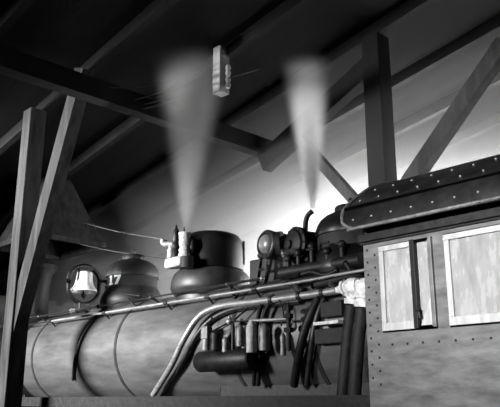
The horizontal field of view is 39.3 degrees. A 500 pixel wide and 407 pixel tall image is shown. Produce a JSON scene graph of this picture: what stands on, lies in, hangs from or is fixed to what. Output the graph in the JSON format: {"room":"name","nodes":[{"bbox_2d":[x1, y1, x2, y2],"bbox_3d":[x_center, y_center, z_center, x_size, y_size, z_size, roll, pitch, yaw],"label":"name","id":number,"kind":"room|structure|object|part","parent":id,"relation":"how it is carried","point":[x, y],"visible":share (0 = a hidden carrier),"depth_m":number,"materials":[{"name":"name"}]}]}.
{"room":"locomotive shed","nodes":[
{"label":"locomotive shed","id":0,"kind":"room"},
{"bbox_2d":[0,295,97,327],"bbox_3d":[-9.483,4.660,19.358,22.000,4.717,0.150,15,-21,-42],"label":"wall","id":1,"kind":"structure","parent":0,"point":[52,305],"depth_m":22.69,"materials":[{"name":"grey"}]},
{"bbox_2d":[0,0,499,304],"bbox_3d":[-0.450,-2.274,11.742,22.200,4.540,26.000,15,-21,-42],"label":"ceiling","id":2,"kind":"structure","parent":0,"point":[66,33],"depth_m":12.57,"materials":[{"name":"grey wood"}]},
{"bbox_2d":[0,0,34,38],"bbox_3d":[-2.933,-2.787,9.323,0.120,4.532,25.534,15,-21,-42],"label":"rafter","id":3,"kind":"object","parent":2,"relation":"attached to","point":[16,9],"visible":1,"depth_m":9.56,"materials":[{"name":"grey wood"}]},
{"bbox_2d":[0,177,105,259],"bbox_3d":[-4.139,0.227,14.558,1.610,1.470,1.810,15,-21,-42],"label":"hood","id":4,"kind":"object","parent":2,"relation":"hanging from","point":[71,229],"visible":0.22,"depth_m":14.30,"materials":[{"name":"metal"}]},
{"bbox_2d":[80,244,163,258],"bbox_3d":[-2.530,0.851,12.921,0.008,0.874,3.465,13,-21,-39],"label":"cord","id":5,"kind":"object","parent":4,"relation":"attached to","point":[80,244],"visible":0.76,"depth_m":12.83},
{"bbox_2d":[89,224,159,238],"bbox_3d":[-2.395,0.479,12.668,0.010,1.030,3.608,10,-19,-32],"label":"cord","id":6,"kind":"object","parent":4,"relation":"attached to","point":[89,224],"visible":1,"depth_m":12.25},
{"bbox_2d":[0,0,178,154],"bbox_3d":[-1.818,-2.495,10.360,0.120,4.532,25.534,15,-21,-42],"label":"rafter","id":7,"kind":"object","parent":2,"relation":"attached to","point":[153,11],"visible":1,"depth_m":10.57,"materials":[{"name":"grey wood"}]},
{"bbox_2d":[0,0,311,226],"bbox_3d":[-0.703,-2.204,11.396,0.120,4.532,25.534,15,-21,-42],"label":"rafter","id":8,"kind":"object","parent":2,"relation":"attached to","point":[287,8],"visible":0.75,"depth_m":11.48,"materials":[{"name":"grey wood"}]},
{"bbox_2d":[213,45,230,96],"bbox_3d":[-0.420,-2.079,10.907,0.200,0.783,0.261,15,-21,-42],"label":"block","id":9,"kind":"object","parent":8,"relation":"hanging from","point":[221,67],"visible":1,"depth_m":10.85,"materials":[{"name":"grey wood"}]},
{"bbox_2d":[130,83,212,112],"bbox_3d":[-1.186,-1.626,10.767,1.289,0.620,0.036,3,-16,-12],"label":"cable","id":10,"kind":"object","parent":9,"relation":"attached to","point":[210,85],"visible":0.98,"depth_m":10.77,"materials":[{"name":"grey metal"}]},
{"bbox_2d":[143,75,212,104],"bbox_3d":[-1.175,-1.733,10.809,1.273,0.688,0.060,3,-16,-11],"label":"cable","id":11,"kind":"object","parent":9,"relation":"attached to","point":[206,79],"visible":0.89,"depth_m":10.80,"materials":[{"name":"grey metal"}]},
{"bbox_2d":[229,69,259,77],"bbox_3d":[0.322,-2.430,12.152,0.020,1.735,2.742,-8,-18,27],"label":"cable","id":12,"kind":"object","parent":9,"relation":"attached to","point":[257,69],"visible":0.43,"depth_m":11.26,"materials":[{"name":"grey metal"}]},
{"bbox_2d":[0,0,436,274],"bbox_3d":[0.412,-1.912,12.432,0.120,4.532,25.534,15,-21,-42],"label":"rafter","id":13,"kind":"object","parent":2,"relation":"attached to","point":[409,8],"visible":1,"depth_m":12.31,"materials":[{"name":"grey wood"}]},
{"bbox_2d":[51,14,499,281],"bbox_3d":[1.527,-1.620,13.469,0.120,4.532,25.534,15,-21,-42],"label":"rafter","id":14,"kind":"object","parent":2,"relation":"attached to","point":[492,26],"visible":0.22,"depth_m":13.50,"materials":[{"name":"grey wood"}]},
{"bbox_2d":[57,70,499,305],"bbox_3d":[2.642,-1.329,14.505,0.120,4.532,25.534,15,-21,-42],"label":"rafter","id":15,"kind":"object","parent":2,"relation":"attached to","point":[441,106],"visible":0.56,"depth_m":15.76,"materials":[{"name":"grey wood"}]},
{"bbox_2d":[99,113,499,308],"bbox_3d":[3.757,-1.037,15.542,0.120,4.532,25.534,15,-21,-42],"label":"rafter","id":16,"kind":"object","parent":2,"relation":"attached to","point":[493,121],"visible":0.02,"depth_m":17.02,"materials":[{"name":"white wood"}]},
{"bbox_2d":[162,147,499,297],"bbox_3d":[4.872,-0.745,16.578,0.120,4.532,25.534,15,-21,-42],"label":"rafter","id":17,"kind":"object","parent":2,"relation":"attached to","point":[495,151],"visible":0.02,"depth_m":16.22,"materials":[{"name":"white wood"}]},
{"bbox_3d":[-2.680,3.900,7.767,30.000,0.100,28.000,15,-21,-42],"label":"floor","id":18,"kind":"structure","parent":0,"visible":0},
{"bbox_2d":[0,68,93,406],"bbox_3d":[-3.094,1.198,10.469,0.280,6.565,1.816,15,-21,-42],"label":"timber post","id":19,"kind":"object","parent":18,"relation":"on","point":[34,219],"visible":1,"depth_m":10.75,"materials":[{"name":"grey wood"}]},
{"bbox_3d":[-3.628,1.475,10.965,0.280,6.302,0.280,15,-21,-42],"label":"post","id":20,"kind":"part","parent":19,"relation":"part of","materials":[{"name":"grey wood"}]},
{"bbox_2d":[289,32,499,201],"bbox_3d":[2.094,0.777,9.941,0.310,7.091,3.959,15,-21,-42],"label":"timber post","id":21,"kind":"object","parent":18,"relation":"on","point":[379,120],"visible":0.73,"depth_m":10.41,"materials":[{"name":"grey wood"}]},
{"bbox_2d":[257,58,363,172],"bbox_3d":[1.123,-1.469,11.648,0.200,1.403,2.654,15,-21,-42],"label":"diagonal strut","id":22,"kind":"object","parent":21,"relation":"attached to","point":[350,84],"visible":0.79,"depth_m":11.57,"materials":[{"name":"grey wood"}]},
{"bbox_2d":[0,44,271,156],"bbox_3d":[-2.349,-1.659,10.097,7.500,0.300,0.220,15,-21,-42],"label":"cross beam","id":23,"kind":"structure","parent":22,"relation":"attached to","point":[14,63],"depth_m":10.37,"materials":[{"name":"grey wood"}]},
{"bbox_2d":[109,66,212,87],"bbox_3d":[-1.453,-1.927,10.589,1.943,0.746,0.018,7,-17,-23],"label":"cable","id":24,"kind":"object","parent":23,"relation":"attached to","point":[211,66],"visible":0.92,"depth_m":10.62,"materials":[{"name":"black metal"}]},
{"bbox_2d":[135,70,212,99],"bbox_3d":[-1.254,-1.796,10.750,1.441,0.777,0.024,4,-16,-16],"label":"cable","id":25,"kind":"object","parent":23,"relation":"attached to","point":[211,70],"visible":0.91,"depth_m":10.77,"materials":[{"name":"grey metal"}]},
{"bbox_3d":[1.969,0.812,10.066,0.310,7.091,0.310,15,-21,-42],"label":"post","id":26,"kind":"part","parent":21,"relation":"part of","materials":[{"name":"grey wood"}]},
{"bbox_3d":[-1.047,4.217,9.316,0.110,0.120,26.000,15,-21,-42],"label":"track rail","id":27,"kind":"object","parent":18,"relation":"on","visible":0},
{"bbox_2d":[0,154,499,406],"bbox_3d":[-0.674,2.249,10.244,3.024,4.180,13.000,15,-21,-42],"label":"steam locomotive","id":28,"kind":"object","parent":27,"relation":"on","point":[393,297],"visible":1,"depth_m":8.04,"materials":[{"name":"metal"}]},
{"bbox_3d":[-2.779,1.724,13.230,0.204,0.570,0.077,1,-16,-3],"label":"post","id":29,"kind":"part","parent":28,"relation":"part of","materials":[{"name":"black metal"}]},
{"bbox_3d":[-2.280,1.441,11.838,0.134,0.544,2.227,8,-18,-27],"label":"bell cord","id":30,"kind":"part","parent":28,"relation":"part of","materials":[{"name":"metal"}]},
{"bbox_3d":[-2.006,0.938,12.064,0.410,0.130,0.410,15,-21,-42],"label":"dome lid","id":31,"kind":"part","parent":28,"relation":"part of","materials":[{"name":"metal"}]},
{"bbox_3d":[-2.059,1.568,11.046,0.060,0.060,6.430,15,-21,-42],"label":"handrail","id":32,"kind":"part","parent":28,"relation":"part of","materials":[{"name":"metal"}]},
{"bbox_3d":[-1.406,1.466,10.163,0.061,0.054,8.200,15,-21,-42],"label":"handrail","id":33,"kind":"part","parent":28,"relation":"part of","materials":[{"name":"metal"}]},
{"bbox_3d":[0.092,1.357,8.293,0.090,0.138,1.084,15,-21,-42],"label":"operating rod","id":34,"kind":"part","parent":28,"relation":"part of","materials":[{"name":"metal"}]},
{"bbox_2d":[255,230,286,283],"bbox_3d":[0.301,0.724,9.217,0.476,0.707,0.512,15,-21,-42],"label":"lamp","id":35,"kind":"object","parent":28,"relation":"attached to","point":[270,244],"depth_m":9.12,"materials":[{"name":"metal"}]},
{"bbox_3d":[0.855,1.281,7.484,0.160,0.035,0.345,15,-21,-42],"label":"step plate","id":36,"kind":"part","parent":28,"relation":"part of","materials":[{"name":"white metal"}]},
{"bbox_3d":[1.265,0.078,8.786,0.410,0.130,0.410,15,-21,-42],"label":"dome lid","id":37,"kind":"part","parent":28,"relation":"part of","materials":[{"name":"black paint"}]},
{"bbox_3d":[1.357,0.765,6.457,0.040,0.795,0.355,15,-21,-42],"label":"window sash","id":38,"kind":"part","parent":28,"relation":"part of","materials":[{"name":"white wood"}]},
{"bbox_3d":[2.017,0.584,5.802,0.040,0.800,0.860,15,-21,-42],"label":"window sash","id":39,"kind":"part","parent":28,"relation":"part of","materials":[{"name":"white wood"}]}
]}

